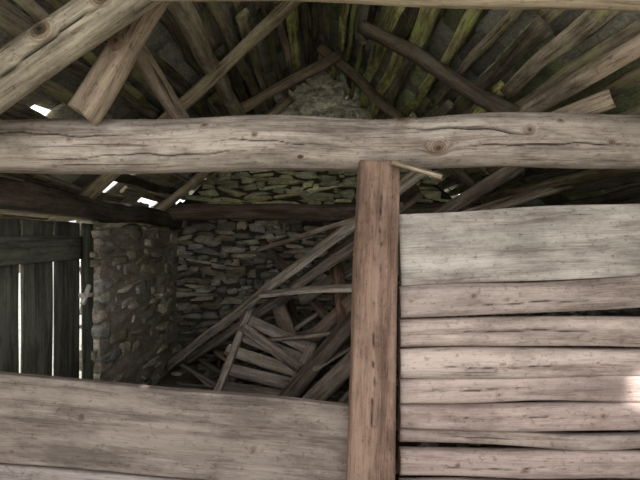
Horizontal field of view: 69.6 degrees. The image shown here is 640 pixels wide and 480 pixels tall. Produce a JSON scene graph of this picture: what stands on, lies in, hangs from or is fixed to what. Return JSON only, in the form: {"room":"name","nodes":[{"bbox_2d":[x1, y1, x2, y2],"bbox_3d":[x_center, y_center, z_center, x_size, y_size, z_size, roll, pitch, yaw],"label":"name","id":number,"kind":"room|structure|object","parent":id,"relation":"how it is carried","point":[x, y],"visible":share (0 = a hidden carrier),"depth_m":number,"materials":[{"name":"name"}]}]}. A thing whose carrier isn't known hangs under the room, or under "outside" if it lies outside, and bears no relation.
{"room":"farm building","nodes":[
{"label":"farm building","id":0,"kind":"room"},
{"bbox_2d":[18,262,80,377],"bbox_3d":[0.000,1.410,5.000,50.000,0.045,50.000,0,0,0],"label":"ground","id":1,"kind":"structure","parent":0,"point":[19,289],"depth_m":7.78,"materials":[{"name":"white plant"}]},
{"bbox_2d":[0,371,348,479],"bbox_3d":[-0.717,0.768,1.870,1.717,0.500,0.060,0,0,0],"label":"board","id":2,"kind":"object","parent":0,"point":[54,421],"visible":0.98,"depth_m":1.84,"materials":[{"name":"brown wood"}]},
{"bbox_2d":[0,0,639,261],"bbox_3d":[0.001,-0.856,2.995,4.494,2.139,4.848,0,0,0],"label":"ceiling","id":3,"kind":"structure","parent":0,"point":[420,22],"depth_m":2.79,"materials":[{"name":"brown wood"}]},
{"bbox_2d":[135,45,189,118],"bbox_3d":[-0.737,-0.734,2.001,0.383,0.486,0.080,0,0,-37],"label":"rafter","id":4,"kind":"object","parent":3,"relation":"attached to","point":[145,63],"visible":0.52,"depth_m":2.00,"materials":[{"name":"brown wood"}]},
{"bbox_2d":[168,1,246,115],"bbox_3d":[-0.715,-1.143,3.200,0.147,0.216,2.205,0,0,-1],"label":"rafter","id":5,"kind":"structure","parent":3,"relation":"attached to","point":[185,14],"depth_m":2.67,"materials":[{"name":"brown wood"}]},
{"bbox_2d":[240,51,339,113],"bbox_3d":[-0.287,-1.376,4.053,0.941,0.611,0.096,0,0,-7],"label":"rafter","id":6,"kind":"object","parent":5,"relation":"on","point":[329,60],"visible":0.93,"depth_m":4.02,"materials":[{"name":"brown wood"}]},
{"bbox_2d":[151,0,639,10],"bbox_3d":[0.381,-0.716,1.301,1.727,0.154,0.104,0,0,0],"label":"pole","id":7,"kind":"object","parent":3,"relation":"attached to","point":[615,5],"visible":1,"depth_m":1.29,"materials":[{"name":"brown wood"}]},
{"bbox_2d":[357,20,519,111],"bbox_3d":[0.729,-1.074,2.897,1.037,0.802,0.113,0,0,24],"label":"rafter","id":8,"kind":"object","parent":3,"relation":"attached to","point":[490,102],"visible":0.91,"depth_m":2.85,"materials":[{"name":"brown wood"}]},
{"bbox_2d":[518,33,639,111],"bbox_3d":[1.143,-0.698,1.975,0.088,0.100,1.052,0,0,-2],"label":"rafter","id":9,"kind":"structure","parent":3,"relation":"attached to","point":[627,52],"depth_m":1.93,"materials":[{"name":"brown wood"}]},
{"bbox_2d":[0,0,639,272],"bbox_3d":[0.001,-0.866,3.084,4.972,2.300,5.593,0,0,0],"label":"roof","id":10,"kind":"structure","parent":0,"point":[160,41],"depth_m":2.90,"materials":[{"name":"wood"}]},
{"bbox_2d":[157,170,506,364],"bbox_3d":[0.250,-0.198,5.210,4.300,3.195,0.380,0,0,0],"label":"stone wall","id":11,"kind":"structure","parent":0,"point":[444,195],"depth_m":5.04,"materials":[{"name":"grey stone"}]},
{"bbox_2d":[169,106,520,364],"bbox_3d":[0.233,-0.188,5.076,4.562,3.234,0.282,0,0,0],"label":"stones","id":12,"kind":"object","parent":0,"point":[311,195],"visible":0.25,"depth_m":5.01},
{"bbox_2d":[0,176,182,228],"bbox_3d":[-1.584,-0.213,3.350,0.225,0.182,3.301,0,0,0],"label":"beam","id":13,"kind":"structure","parent":12,"relation":"on","point":[18,196],"depth_m":2.76,"materials":[{"name":"brown wood"}]},
{"bbox_2d":[0,0,162,113],"bbox_3d":[-0.766,-0.776,1.581,1.124,0.898,0.157,0,0,-4],"label":"rafter","id":14,"kind":"object","parent":13,"relation":"on","point":[33,57],"visible":1,"depth_m":1.52,"materials":[{"name":"brown wood"}]},
{"bbox_2d":[78,1,301,198],"bbox_3d":[-0.852,-0.947,3.052,1.563,1.423,0.117,0,0,4],"label":"rafter","id":15,"kind":"object","parent":13,"relation":"on","point":[284,9],"visible":0.64,"depth_m":3.01,"materials":[{"name":"brown wood"}]},
{"bbox_2d":[153,95,293,210],"bbox_3d":[-0.964,-0.847,4.583,1.422,1.292,0.124,0,0,-15],"label":"rafter","id":16,"kind":"object","parent":13,"relation":"on","point":[198,177],"visible":0.41,"depth_m":4.47,"materials":[{"name":"brown wood"}]},
{"bbox_2d":[151,203,481,221],"bbox_3d":[0.225,-0.281,4.654,3.851,0.196,0.210,0,0,0],"label":"tie beam","id":17,"kind":"structure","parent":13,"relation":"on","point":[192,211],"depth_m":4.59,"materials":[{"name":"brown wood"}]},
{"bbox_2d":[269,70,377,119],"bbox_3d":[-0.021,-1.438,4.939,1.446,0.806,0.374,0,0,0],"label":"rubble","id":18,"kind":"object","parent":12,"relation":"on","point":[322,96],"visible":0.59,"depth_m":4.82,"materials":[{"name":"stone"}]},
{"bbox_2d":[346,160,399,479],"bbox_3d":[0.204,0.521,1.833,0.224,1.663,0.177,0,0,0],"label":"wooden post","id":19,"kind":"object","parent":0,"point":[371,437],"depth_m":1.76,"materials":[{"name":"brown wood"}]},
{"bbox_2d":[155,361,639,479],"bbox_3d":[0.250,1.348,2.950,4.300,0.071,4.700,0,0,0],"label":"floor","id":20,"kind":"structure","parent":0,"point":[168,378],"depth_m":3.25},
{"bbox_2d":[0,218,93,379],"bbox_3d":[-1.585,0.611,2.538,0.017,1.446,1.358,0,0,0],"label":"planks","id":21,"kind":"object","parent":20,"relation":"on","point":[50,308],"visible":0.56,"depth_m":2.66,"materials":[{"name":"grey wood"}]},
{"bbox_2d":[0,236,82,265],"bbox_3d":[-1.563,0.550,2.510,0.037,1.153,1.260,0,0,0],"label":"ledges","id":22,"kind":"object","parent":21,"relation":"attached to","point":[14,250],"visible":0.47,"depth_m":2.53,"materials":[{"name":"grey wood"}]},
{"bbox_2d":[79,284,93,304],"bbox_3d":[-1.541,0.360,3.045,0.033,0.133,0.152,0,0,6],"label":"latch","id":23,"kind":"object","parent":21,"relation":"attached to","point":[86,294],"visible":1,"depth_m":3.02,"materials":[{"name":"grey wood"}]},
{"bbox_2d":[76,219,179,385],"bbox_3d":[-1.613,0.622,4.111,0.198,1.535,1.971,0,0,0],"label":"stones","id":24,"kind":"object","parent":20,"relation":"on","point":[101,330],"visible":0.52,"depth_m":3.78},
{"bbox_2d":[81,227,177,383],"bbox_3d":[-1.607,0.655,4.120,0.147,1.490,1.760,0,0,0],"label":"stone wall","id":25,"kind":"structure","parent":20,"relation":"on","point":[119,319],"depth_m":3.86,"materials":[{"name":"grey stone"}]},
{"bbox_2d":[158,279,403,401],"bbox_3d":[-0.292,0.835,3.574,2.002,0.999,2.194,0,0,0],"label":"heap","id":26,"kind":"object","parent":20,"relation":"on","point":[205,383],"visible":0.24,"depth_m":3.81,"materials":[{"name":"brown wood"}]},
{"bbox_2d":[214,310,317,395],"bbox_3d":[-0.373,0.787,3.114,0.689,0.535,0.430,0,0,28],"label":"wooden pallet","id":27,"kind":"object","parent":26,"relation":"on","point":[289,361],"visible":0.8,"depth_m":3.14,"materials":[{"name":"brown wood"}]},
{"bbox_2d":[185,240,353,364],"bbox_3d":[-0.413,0.514,3.597,2.202,1.290,0.084,0,0,40],"label":"plank","id":28,"kind":"object","parent":26,"relation":"on","point":[347,250],"visible":0.83,"depth_m":3.47,"materials":[{"name":"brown wood"}]},
{"bbox_2d":[272,304,296,346],"bbox_3d":[-0.292,0.655,3.700,0.124,0.327,0.460,0,0,-22],"label":"plank","id":29,"kind":"object","parent":26,"relation":"on","point":[283,320],"visible":0.52,"depth_m":3.69,"materials":[{"name":"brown wood"}]},
{"bbox_2d":[166,171,425,370],"bbox_3d":[-0.408,0.387,3.650,2.707,1.745,0.081,0,0,37],"label":"plank","id":30,"kind":"object","parent":26,"relation":"on","point":[412,177],"visible":0.84,"depth_m":3.54,"materials":[{"name":"brown wood"}]},
{"bbox_2d":[256,202,402,251],"bbox_3d":[-0.012,-0.068,3.448,0.055,0.344,1.522,0,0,-43],"label":"plank","id":31,"kind":"object","parent":30,"relation":"on","point":[337,224],"visible":0.67,"depth_m":3.50,"materials":[{"name":"brown wood"}]},
{"bbox_2d":[277,310,350,397],"bbox_3d":[-0.006,0.740,2.829,0.736,0.832,0.107,0,0,13],"label":"plank","id":32,"kind":"object","parent":26,"relation":"on","point":[341,333],"visible":0.56,"depth_m":2.79,"materials":[{"name":"brown wood"}]},
{"bbox_2d":[315,322,336,350],"bbox_3d":[0.147,0.606,3.202,0.721,0.872,0.127,0,0,0],"label":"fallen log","id":33,"kind":"object","parent":26,"relation":"on","point":[334,325],"visible":0.03,"depth_m":3.17,"materials":[{"name":"brown wood"}]},
{"bbox_2d":[302,350,350,400],"bbox_3d":[0.111,0.784,2.675,0.560,0.570,0.117,0,0,18],"label":"fallen log","id":34,"kind":"object","parent":26,"relation":"on","point":[338,375],"visible":0.41,"depth_m":2.65,"materials":[{"name":"brown wood"}]},
{"bbox_2d":[258,238,397,401],"bbox_3d":[-0.073,0.471,3.699,0.096,0.978,2.259,0,0,-27],"label":"plank","id":35,"kind":"object","parent":26,"relation":"on","point":[315,304],"visible":0.32,"depth_m":4.13,"materials":[{"name":"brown wood"}]},
{"bbox_2d":[298,167,524,305],"bbox_3d":[0.623,-0.027,3.397,1.654,1.076,0.061,0,0,15],"label":"plank","id":36,"kind":"object","parent":35,"relation":"on","point":[499,177],"visible":0.47,"depth_m":3.27,"materials":[{"name":"brown wood"}]},
{"bbox_2d":[325,223,347,324],"bbox_3d":[0.124,0.231,3.404,0.097,0.739,0.831,0,0,-6],"label":"plank","id":37,"kind":"object","parent":26,"relation":"on","point":[337,273],"visible":0.44,"depth_m":3.30,"materials":[{"name":"brown wood"}]},
{"bbox_2d":[330,184,572,262],"bbox_3d":[0.923,-0.144,3.146,1.796,0.651,0.070,0,0,17],"label":"plank","id":38,"kind":"object","parent":37,"relation":"on","point":[542,191],"visible":0.26,"depth_m":3.01,"materials":[{"name":"brown wood"}]},
{"bbox_2d":[259,184,422,319],"bbox_3d":[-0.025,0.233,3.601,1.774,1.232,0.054,0,0,36],"label":"plank","id":39,"kind":"object","parent":26,"relation":"on","point":[413,194],"visible":0.3,"depth_m":3.42,"materials":[{"name":"brown wood"}]},
{"bbox_2d":[338,390,348,403],"bbox_3d":[0.199,0.852,2.501,0.426,0.463,0.109,0,0,35],"label":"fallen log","id":40,"kind":"object","parent":26,"relation":"on","point":[344,399],"visible":0.05,"depth_m":2.49,"materials":[{"name":"brown wood"}]},
{"bbox_2d":[305,263,398,343],"bbox_3d":[0.214,0.439,3.104,0.962,0.776,0.036,0,0,42],"label":"plank","id":41,"kind":"object","parent":26,"relation":"on","point":[330,318],"visible":0.16,"depth_m":3.23,"materials":[{"name":"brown wood"}]},
{"bbox_2d":[258,283,351,297],"bbox_3d":[0.011,0.343,3.198,1.086,0.185,0.108,0,0,34],"label":"plank","id":42,"kind":"object","parent":41,"relation":"on","point":[333,288],"visible":0.66,"depth_m":3.23,"materials":[{"name":"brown wood"}]},
{"bbox_2d":[0,112,639,173],"bbox_3d":[0.100,-0.398,1.905,3.702,0.251,0.246,0,0,0],"label":"wooden crossbeam","id":43,"kind":"object","parent":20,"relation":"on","point":[491,139],"visible":0.98,"depth_m":1.81,"materials":[{"name":"wood"}]},
{"bbox_2d":[0,463,199,479],"bbox_3d":[-0.717,1.113,1.875,1.713,0.458,0.061,0,0,0],"label":"board","id":44,"kind":"object","parent":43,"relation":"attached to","point":[8,471],"visible":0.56,"depth_m":1.85,"materials":[{"name":"brown wood"}]},
{"bbox_2d":[68,1,171,125],"bbox_3d":[-0.631,-0.877,1.769,0.636,0.885,0.118,0,0,-6],"label":"rafter","id":45,"kind":"object","parent":43,"relation":"on","point":[105,79],"visible":0.84,"depth_m":1.71,"materials":[{"name":"brown wood"}]},
{"bbox_2d":[391,159,442,179],"bbox_3d":[0.365,-0.266,1.738,0.192,0.084,0.035,0,0,12],"label":"stick","id":46,"kind":"object","parent":43,"relation":"attached to","point":[420,170],"visible":1,"depth_m":1.73,"materials":[{"name":"brown wood"}]},
{"bbox_2d":[397,276,639,317],"bbox_3d":[1.150,0.215,1.861,1.666,0.199,0.091,0,0,0],"label":"board","id":47,"kind":"object","parent":43,"relation":"attached to","point":[453,299],"visible":0.98,"depth_m":1.82,"materials":[{"name":"grey wood"}]},
{"bbox_2d":[398,204,639,285],"bbox_3d":[1.150,0.005,1.863,1.673,0.360,0.062,0,0,0],"label":"board","id":48,"kind":"object","parent":47,"relation":"on","point":[556,242],"visible":0.98,"depth_m":1.84,"materials":[{"name":"grey wood"}]},
{"bbox_2d":[397,346,639,378],"bbox_3d":[1.150,0.492,1.859,1.661,0.127,0.101,0,0,0],"label":"board","id":49,"kind":"object","parent":43,"relation":"attached to","point":[447,362],"visible":1,"depth_m":1.82,"materials":[{"name":"grey wood"}]},
{"bbox_2d":[397,316,639,346],"bbox_3d":[1.150,0.368,1.856,1.662,0.135,0.085,0,0,0],"label":"board","id":50,"kind":"object","parent":43,"relation":"attached to","point":[624,331],"visible":1,"depth_m":1.82,"materials":[{"name":"grey wood"}]},
{"bbox_2d":[397,446,639,478],"bbox_3d":[1.150,0.905,1.852,1.662,0.132,0.091,0,0,0],"label":"board","id":51,"kind":"object","parent":43,"relation":"attached to","point":[534,462],"visible":0.95,"depth_m":1.82,"materials":[{"name":"grey wood"}]},
{"bbox_2d":[398,426,639,450],"bbox_3d":[1.150,0.808,1.858,1.662,0.112,0.069,0,0,0],"label":"board","id":52,"kind":"object","parent":51,"relation":"on","point":[543,439],"visible":0.81,"depth_m":1.83,"materials":[{"name":"grey wood"}]},
{"bbox_2d":[397,401,639,431],"bbox_3d":[1.150,0.710,1.857,1.661,0.115,0.090,0,0,0],"label":"board","id":53,"kind":"object","parent":52,"relation":"on","point":[550,415],"visible":0.91,"depth_m":1.82,"materials":[{"name":"grey wood"}]},
{"bbox_2d":[398,376,639,403],"bbox_3d":[1.150,0.597,1.862,1.662,0.124,0.082,0,0,0],"label":"board","id":54,"kind":"object","parent":53,"relation":"on","point":[581,388],"visible":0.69,"depth_m":1.83,"materials":[{"name":"grey wood"}]},
{"bbox_2d":[552,88,615,113],"bbox_3d":[1.112,-0.556,1.971,0.264,0.143,0.072,0,0,37],"label":"stub","id":55,"kind":"object","parent":43,"relation":"on","point":[602,101],"visible":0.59,"depth_m":1.92,"materials":[{"name":"brown wood"}]},
{"bbox_2d":[171,362,494,477],"bbox_3d":[-0.135,1.324,3.675,2.800,0.131,2.522,0,0,0],"label":"rubble","id":56,"kind":"object","parent":20,"relation":"on","point":[180,371],"visible":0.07,"depth_m":4.22,"materials":[{"name":"grey stone"}]},
{"bbox_2d":[316,43,486,203],"bbox_3d":[1.001,-0.829,4.153,2.069,1.932,0.128,0,0,3],"label":"rafter","id":57,"kind":"structure","parent":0,"point":[323,50],"depth_m":4.13,"materials":[{"name":"brown wood"}]},
{"bbox_2d":[471,169,639,203],"bbox_3d":[1.527,-0.376,3.250,0.136,0.122,3.301,0,0,0],"label":"roof purlin","id":58,"kind":"structure","parent":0,"point":[586,175],"depth_m":2.81,"materials":[{"name":"brown wood"}]},
{"bbox_2d":[515,278,639,431],"bbox_3d":[2.198,0.817,3.462,0.281,1.199,3.402,0,0,0],"label":"stones","id":59,"kind":"object","parent":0,"point":[629,310],"visible":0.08,"depth_m":3.66},
{"bbox_2d":[521,281,639,347],"bbox_3d":[2.311,0.840,3.450,0.339,1.120,3.100,0,0,0],"label":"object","id":60,"kind":"object","parent":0,"point":[623,313],"visible":0.03,"depth_m":3.33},
{"bbox_3d":[1.150,1.150,1.863,1.662,0.143,0.067,0,0,0],"label":"board","id":61,"kind":"object","parent":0,"visible":0},
{"bbox_2d":[398,477,639,479],"bbox_3d":[1.150,1.035,1.861,1.663,0.141,0.066,0,0,0],"label":"board","id":62,"kind":"object","parent":61,"relation":"on","point":[414,478],"visible":1,"depth_m":1.86,"materials":[{"name":"grey wood"}]}
]}

